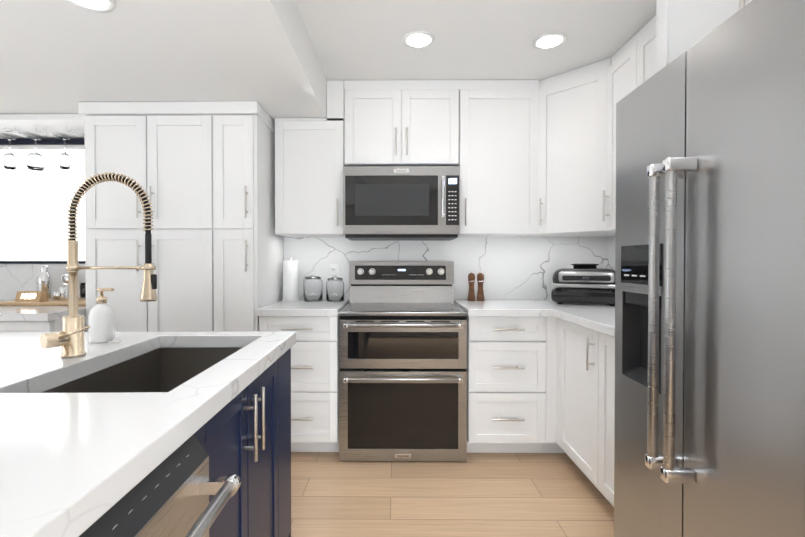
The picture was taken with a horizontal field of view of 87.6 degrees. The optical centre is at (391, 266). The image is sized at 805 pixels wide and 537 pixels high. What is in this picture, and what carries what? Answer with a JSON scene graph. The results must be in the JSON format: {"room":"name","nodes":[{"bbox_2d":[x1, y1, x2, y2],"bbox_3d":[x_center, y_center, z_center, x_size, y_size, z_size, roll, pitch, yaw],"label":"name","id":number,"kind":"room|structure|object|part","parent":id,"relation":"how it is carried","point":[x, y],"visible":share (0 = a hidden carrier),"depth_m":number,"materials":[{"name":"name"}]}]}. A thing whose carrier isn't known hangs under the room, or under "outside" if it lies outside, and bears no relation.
{"room":"kitchen","nodes":[
{"label":"kitchen","id":0,"kind":"room"},
{"bbox_2d":[0,127,83,170],"bbox_3d":[-2.593,-0.833,2.986,0.888,0.247,0.290,0,1,1],"label":"glass rack","id":1,"kind":"object","parent":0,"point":[35,160],"visible":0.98,"depth_m":3.04,"materials":[{"name":"clear glass"}]},
{"bbox_3d":[-2.803,-0.825,3.075,0.080,0.220,0.080,0,1,1],"label":"wine glass","id":2,"kind":"part","parent":1,"relation":"part of","materials":[{"name":"clear glass"}]},
{"bbox_3d":[-2.612,-0.823,3.073,0.116,0.225,0.116,0,1,1],"label":"wine glass","id":3,"kind":"part","parent":1,"relation":"part of","materials":[{"name":"clear glass"}]},
{"bbox_3d":[-2.397,-0.825,3.071,0.072,0.220,0.072,0,1,1],"label":"wine glass","id":4,"kind":"part","parent":1,"relation":"part of","materials":[{"name":"clear glass"}]},
{"bbox_2d":[256,300,348,315],"bbox_3d":[-0.568,0.275,2.828,0.493,0.044,0.647,0,1,1],"label":"countertop","id":5,"kind":"structure","parent":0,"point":[281,308],"depth_m":2.54,"materials":[{"name":"white stone"}]},
{"bbox_2d":[282,257,299,301],"bbox_3d":[-0.729,0.092,3.024,0.124,0.314,0.124,0,1,1],"label":"paper towel","id":6,"kind":"object","parent":5,"relation":"on","point":[290,280],"visible":1,"depth_m":2.98,"materials":[{"name":"white paper"}]},
{"bbox_2d":[303,271,322,301],"bbox_3d":[-0.564,0.141,2.993,0.136,0.216,0.136,0,1,1],"label":"glass jar","id":7,"kind":"object","parent":5,"relation":"on","point":[312,287],"visible":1,"depth_m":2.94,"materials":[{"name":"white"}]},
{"bbox_2d":[326,272,343,301],"bbox_3d":[-0.406,0.146,2.992,0.128,0.206,0.128,0,1,1],"label":"glass jar","id":8,"kind":"object","parent":5,"relation":"on","point":[335,288],"visible":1,"depth_m":2.94,"materials":[{"name":"white"}]},
{"bbox_2d":[272,116,348,239],"bbox_3d":[-0.554,-0.607,2.973,0.464,0.776,0.337,0,1,1],"label":"upper cabinet","id":9,"kind":"object","parent":0,"relation":"attached to","point":[308,153],"depth_m":2.81,"materials":[{"name":"white wood"}]},
{"bbox_2d":[0,0,655,120],"bbox_3d":[-1.012,-1.169,0.714,5.215,0.390,4.860,0,1,1],"label":"ceiling","id":10,"kind":"structure","parent":0,"point":[274,59],"depth_m":2.12,"materials":[{"name":"white paint"}]},
{"bbox_2d":[66,0,115,12],"bbox_3d":[-1.111,-0.978,1.527,0.176,0.007,0.176,0,1,1],"label":"recessed light","id":11,"kind":"object","parent":10,"relation":"in","point":[103,6],"visible":1,"depth_m":1.57,"materials":[{"name":"white plastic"}]},
{"bbox_2d":[403,31,434,48],"bbox_3d":[0.146,-1.236,2.292,0.176,0.007,0.176,0,1,1],"label":"recessed light","id":12,"kind":"object","parent":10,"relation":"in","point":[418,39],"visible":1,"depth_m":2.29,"materials":[{"name":"white plastic"}]},
{"bbox_2d":[533,32,566,49],"bbox_3d":[0.866,-1.236,2.305,0.176,0.007,0.176,0,1,1],"label":"recessed light","id":13,"kind":"object","parent":10,"relation":"in","point":[551,40],"visible":1,"depth_m":2.30,"materials":[{"name":"white plastic"}]},
{"bbox_2d":[340,80,447,165],"bbox_3d":[0.065,-0.965,2.964,0.768,0.559,0.337,0,1,1],"label":"upper cabinet","id":14,"kind":"object","parent":0,"relation":"attached to","point":[387,122],"depth_m":2.80,"materials":[{"name":"white wood"}]},
{"bbox_2d":[343,166,459,240],"bbox_3d":[0.063,-0.421,2.896,0.758,0.462,0.448,0,1,1],"label":"microwave","id":15,"kind":"object","parent":14,"relation":"attached to","point":[401,203],"visible":1,"depth_m":2.72,"materials":[{"name":"silver metal"}]},
{"bbox_2d":[291,452,613,536],"bbox_3d":[-1.012,1.216,0.738,5.415,0.060,5.060,0,1,1],"label":"floor","id":16,"kind":"structure","parent":0,"point":[516,495],"depth_m":2.12,"materials":[{"name":"brown wood"}]},
{"bbox_2d":[0,312,83,331],"bbox_3d":[-2.170,0.731,2.748,0.588,0.868,0.847,0,1,1],"label":"base cabinet","id":17,"kind":"object","parent":16,"relation":"on","point":[53,325],"depth_m":2.32,"materials":[{"name":"white"}]},
{"bbox_2d":[76,101,223,331],"bbox_3d":[-1.445,0.085,2.850,0.855,2.158,0.616,0,1,1],"label":"tall cabinet","id":18,"kind":"object","parent":16,"relation":"on","point":[174,151],"depth_m":2.54,"materials":[{"name":"white wood"}]},
{"bbox_2d":[0,300,79,323],"bbox_3d":[-2.664,0.275,2.735,1.573,0.044,0.872,0,1,1],"label":"countertop","id":19,"kind":"structure","parent":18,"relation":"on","point":[8,314],"depth_m":2.33,"materials":[{"name":"white stone"}]},
{"bbox_2d":[0,297,85,305],"bbox_3d":[-2.259,0.240,2.900,0.600,0.020,0.420,0,1,1],"label":"cutting board","id":20,"kind":"object","parent":19,"relation":"on","point":[52,302],"visible":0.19,"depth_m":2.69,"materials":[{"name":"brown wood"}]},
{"bbox_2d":[15,291,47,301],"bbox_3d":[-2.394,0.198,2.785,0.176,0.066,0.063,0,1,5],"label":"tissue box","id":21,"kind":"object","parent":20,"relation":"on","point":[30,296],"visible":1,"depth_m":2.76,"materials":[{"name":"brown wood"}]},
{"bbox_2d":[36,265,51,297],"bbox_3d":[-2.498,0.109,3.011,0.092,0.238,0.092,0,1,1],"label":"cocktail shaker","id":22,"kind":"object","parent":20,"relation":"on","point":[44,280],"visible":0.77,"depth_m":2.99,"materials":[{"name":"silver metal"}]},
{"bbox_2d":[53,292,60,299],"bbox_3d":[-2.309,0.204,2.890,0.048,0.050,0.048,0,1,1],"label":"cup","id":23,"kind":"object","parent":20,"relation":"on","point":[56,295],"visible":0.9,"depth_m":2.88,"materials":[{"name":"silver metal"}]},
{"bbox_2d":[59,288,66,300],"bbox_3d":[-2.229,0.187,2.840,0.044,0.085,0.044,0,1,1],"label":"jigger","id":24,"kind":"object","parent":20,"relation":"on","point":[62,291],"visible":1,"depth_m":2.83,"materials":[{"name":"silver metal"}]},
{"bbox_2d":[60,274,67,297],"bbox_3d":[-2.367,0.141,3.050,0.086,0.173,0.060,0,1,1],"label":"strainer","id":25,"kind":"object","parent":20,"relation":"on","point":[64,279],"visible":0.62,"depth_m":3.05,"materials":[{"name":"silver metal"}]},
{"bbox_2d":[80,283,85,297],"bbox_3d":[-2.197,0.173,3.029,0.096,0.110,0.096,0,1,1],"label":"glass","id":26,"kind":"object","parent":20,"relation":"on","point":[82,290],"visible":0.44,"depth_m":2.98,"materials":[{"name":"glass"}]},
{"bbox_2d":[52,343,290,536],"bbox_3d":[-1.204,0.758,0.257,1.836,0.865,2.896,0,1,1],"label":"kitchen island","id":27,"kind":"object","parent":16,"relation":"on","point":[237,483],"depth_m":1.17,"materials":[{"name":"wood"}]},
{"bbox_2d":[0,430,240,536],"bbox_3d":[-0.366,0.709,0.543,0.164,0.757,0.595,0,1,1],"label":"dishwasher","id":28,"kind":"object","parent":27,"relation":"in","point":[172,499],"depth_m":0.70,"materials":[{"name":"silver metal"}]},
{"bbox_2d":[0,331,295,536],"bbox_3d":[-1.245,0.325,0.244,1.815,0.117,2.938,0,1,1],"label":"island countertop","id":29,"kind":"structure","parent":27,"relation":"on","point":[74,461],"depth_m":0.76,"materials":[{"name":"white stone"}]},
{"bbox_2d":[40,172,156,357],"bbox_3d":[-0.857,-0.007,1.232,0.303,0.549,0.108,0,1,1],"label":"faucet","id":30,"kind":"object","parent":29,"relation":"on","point":[70,338],"visible":1,"depth_m":1.25,"materials":[{"name":"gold metal"}]},
{"bbox_2d":[88,288,114,342],"bbox_3d":[-1.029,0.170,1.488,0.079,0.189,0.078,0,1,1],"label":"soap dispenser","id":31,"kind":"object","parent":29,"relation":"on","point":[101,320],"visible":1,"depth_m":1.46,"materials":[{"name":"white ceramic"}]},
{"bbox_3d":[-0.970,0.260,1.469,0.044,0.011,0.044,0,1,1],"label":"air switch button","id":32,"kind":"part","parent":29,"relation":"part of","materials":[{"name":"white"}]},
{"bbox_2d":[224,101,287,331],"bbox_3d":[-0.981,0.085,2.845,0.328,2.158,0.616,0,1,1],"label":"tall cabinet","id":33,"kind":"object","parent":16,"relation":"on","point":[246,200],"depth_m":2.54,"materials":[{"name":"white wood"}]},
{"bbox_2d":[256,316,339,451],"bbox_3d":[-0.564,0.730,2.848,0.480,0.868,0.616,0,1,1],"label":"base cabinet","id":34,"kind":"object","parent":16,"relation":"on","point":[315,369],"depth_m":2.54,"materials":[{"name":"white wood"}]},
{"bbox_2d":[338,262,467,460],"bbox_3d":[0.067,0.566,2.779,0.772,1.197,0.702,0,1,1],"label":"range","id":35,"kind":"object","parent":16,"relation":"on","point":[403,361],"visible":1,"depth_m":2.50,"materials":[{"name":"silver metal"}]},
{"bbox_2d":[466,316,547,452],"bbox_3d":[0.698,0.730,2.836,0.470,0.868,0.616,0,1,1],"label":"base cabinet","id":36,"kind":"object","parent":16,"relation":"on","point":[507,388],"depth_m":2.53,"materials":[{"name":"white wood"}]},
{"bbox_2d":[454,300,614,347],"bbox_3d":[1.030,0.279,2.357,1.156,0.044,1.557,0,1,1],"label":"countertop","id":37,"kind":"structure","parent":36,"relation":"on","point":[516,323],"depth_m":2.52,"materials":[{"name":"white stone"}]},
{"bbox_2d":[468,272,474,300],"bbox_3d":[0.575,0.143,3.033,0.056,0.211,0.056,0,1,1],"label":"pepper mill","id":38,"kind":"object","parent":37,"relation":"on","point":[471,282],"visible":1,"depth_m":3.01,"materials":[{"name":"brown wood"}]},
{"bbox_2d":[477,272,483,300],"bbox_3d":[0.640,0.143,3.032,0.056,0.211,0.056,0,1,1],"label":"pepper mill","id":39,"kind":"object","parent":37,"relation":"on","point":[480,282],"visible":1,"depth_m":3.01,"materials":[{"name":"brown wood"}]},
{"bbox_2d":[551,264,614,305],"bbox_3d":[1.304,0.116,2.833,0.420,0.270,0.378,0,1,23],"label":"grill","id":40,"kind":"object","parent":37,"relation":"on","point":[586,283],"visible":0.98,"depth_m":2.70,"materials":[{"name":"black"}]},
{"bbox_2d":[552,348,587,477],"bbox_3d":[1.299,0.737,2.237,0.617,0.868,0.578,0,1,1],"label":"base cabinet","id":41,"kind":"object","parent":16,"relation":"on","point":[569,365],"depth_m":2.33,"materials":[{"name":"white wood"}]},
{"bbox_2d":[588,348,614,506],"bbox_3d":[1.295,0.741,1.826,0.617,0.868,0.489,0,1,1],"label":"base cabinet","id":42,"kind":"object","parent":16,"relation":"on","point":[601,361],"depth_m":1.98,"materials":[{"name":"white wood"}]},
{"bbox_2d":[614,0,804,536],"bbox_3d":[1.166,0.292,1.093,0.860,1.780,0.927,0,1,1],"label":"fridge","id":43,"kind":"object","parent":16,"relation":"on","point":[709,429],"visible":1,"depth_m":1.05,"materials":[{"name":"silver metal"}]},
{"bbox_2d":[448,80,535,239],"bbox_3d":[0.707,-0.732,2.942,0.638,1.026,0.374,0,1,1],"label":"upper cabinet","id":44,"kind":"object","parent":0,"relation":"attached to","point":[490,121],"depth_m":2.80,"materials":[{"name":"white wood"}]},
{"bbox_2d":[528,60,615,239],"bbox_3d":[1.265,-0.730,2.776,0.695,1.026,0.694,0,1,1],"label":"upper cabinet","id":45,"kind":"object","parent":0,"relation":"attached to","point":[568,107],"depth_m":2.66,"materials":[{"name":"white wood"}]},
{"bbox_2d":[604,27,643,231],"bbox_3d":[1.421,-0.725,2.327,0.374,1.026,0.413,0,1,1],"label":"upper cabinet","id":46,"kind":"object","parent":0,"relation":"attached to","point":[622,70],"depth_m":2.42,"materials":[{"name":"white wood"}]},
{"bbox_2d":[640,23,647,84],"bbox_3d":[1.436,-0.721,1.902,0.337,1.026,0.675,0,1,1],"label":"upper cabinet","id":47,"kind":"object","parent":0,"relation":"attached to","point":[643,51],"depth_m":2.12,"materials":[{"name":"white wood"}]},
{"bbox_2d":[648,0,751,78],"bbox_3d":[1.288,-0.922,1.092,0.617,0.608,0.937,0,1,1],"label":"upper cabinet","id":48,"kind":"object","parent":0,"relation":"attached to","point":[677,25],"depth_m":1.44,"materials":[{"name":"white wood"}]},
{"bbox_3d":[-1.012,-0.089,0.725,5.415,2.550,5.060,0,1,1],"label":"wall","id":49,"kind":"structure","parent":0,"visible":0},
{"bbox_2d":[0,138,84,263],"bbox_3d":[-2.761,-0.487,3.146,1.170,0.932,0.038,0,1,1],"label":"window","id":50,"kind":"structure","parent":49,"relation":"in","point":[34,205],"depth_m":3.15,"materials":[{"name":"white glass"}]},
{"bbox_2d":[329,265,337,277],"bbox_3d":[-0.436,0.043,3.132,0.070,0.115,0.007,0,1,1],"label":"electrical outlet","id":51,"kind":"object","parent":49,"relation":"attached to","point":[333,269],"visible":0.58,"depth_m":3.13,"materials":[{"name":"white plastic"}]}
]}

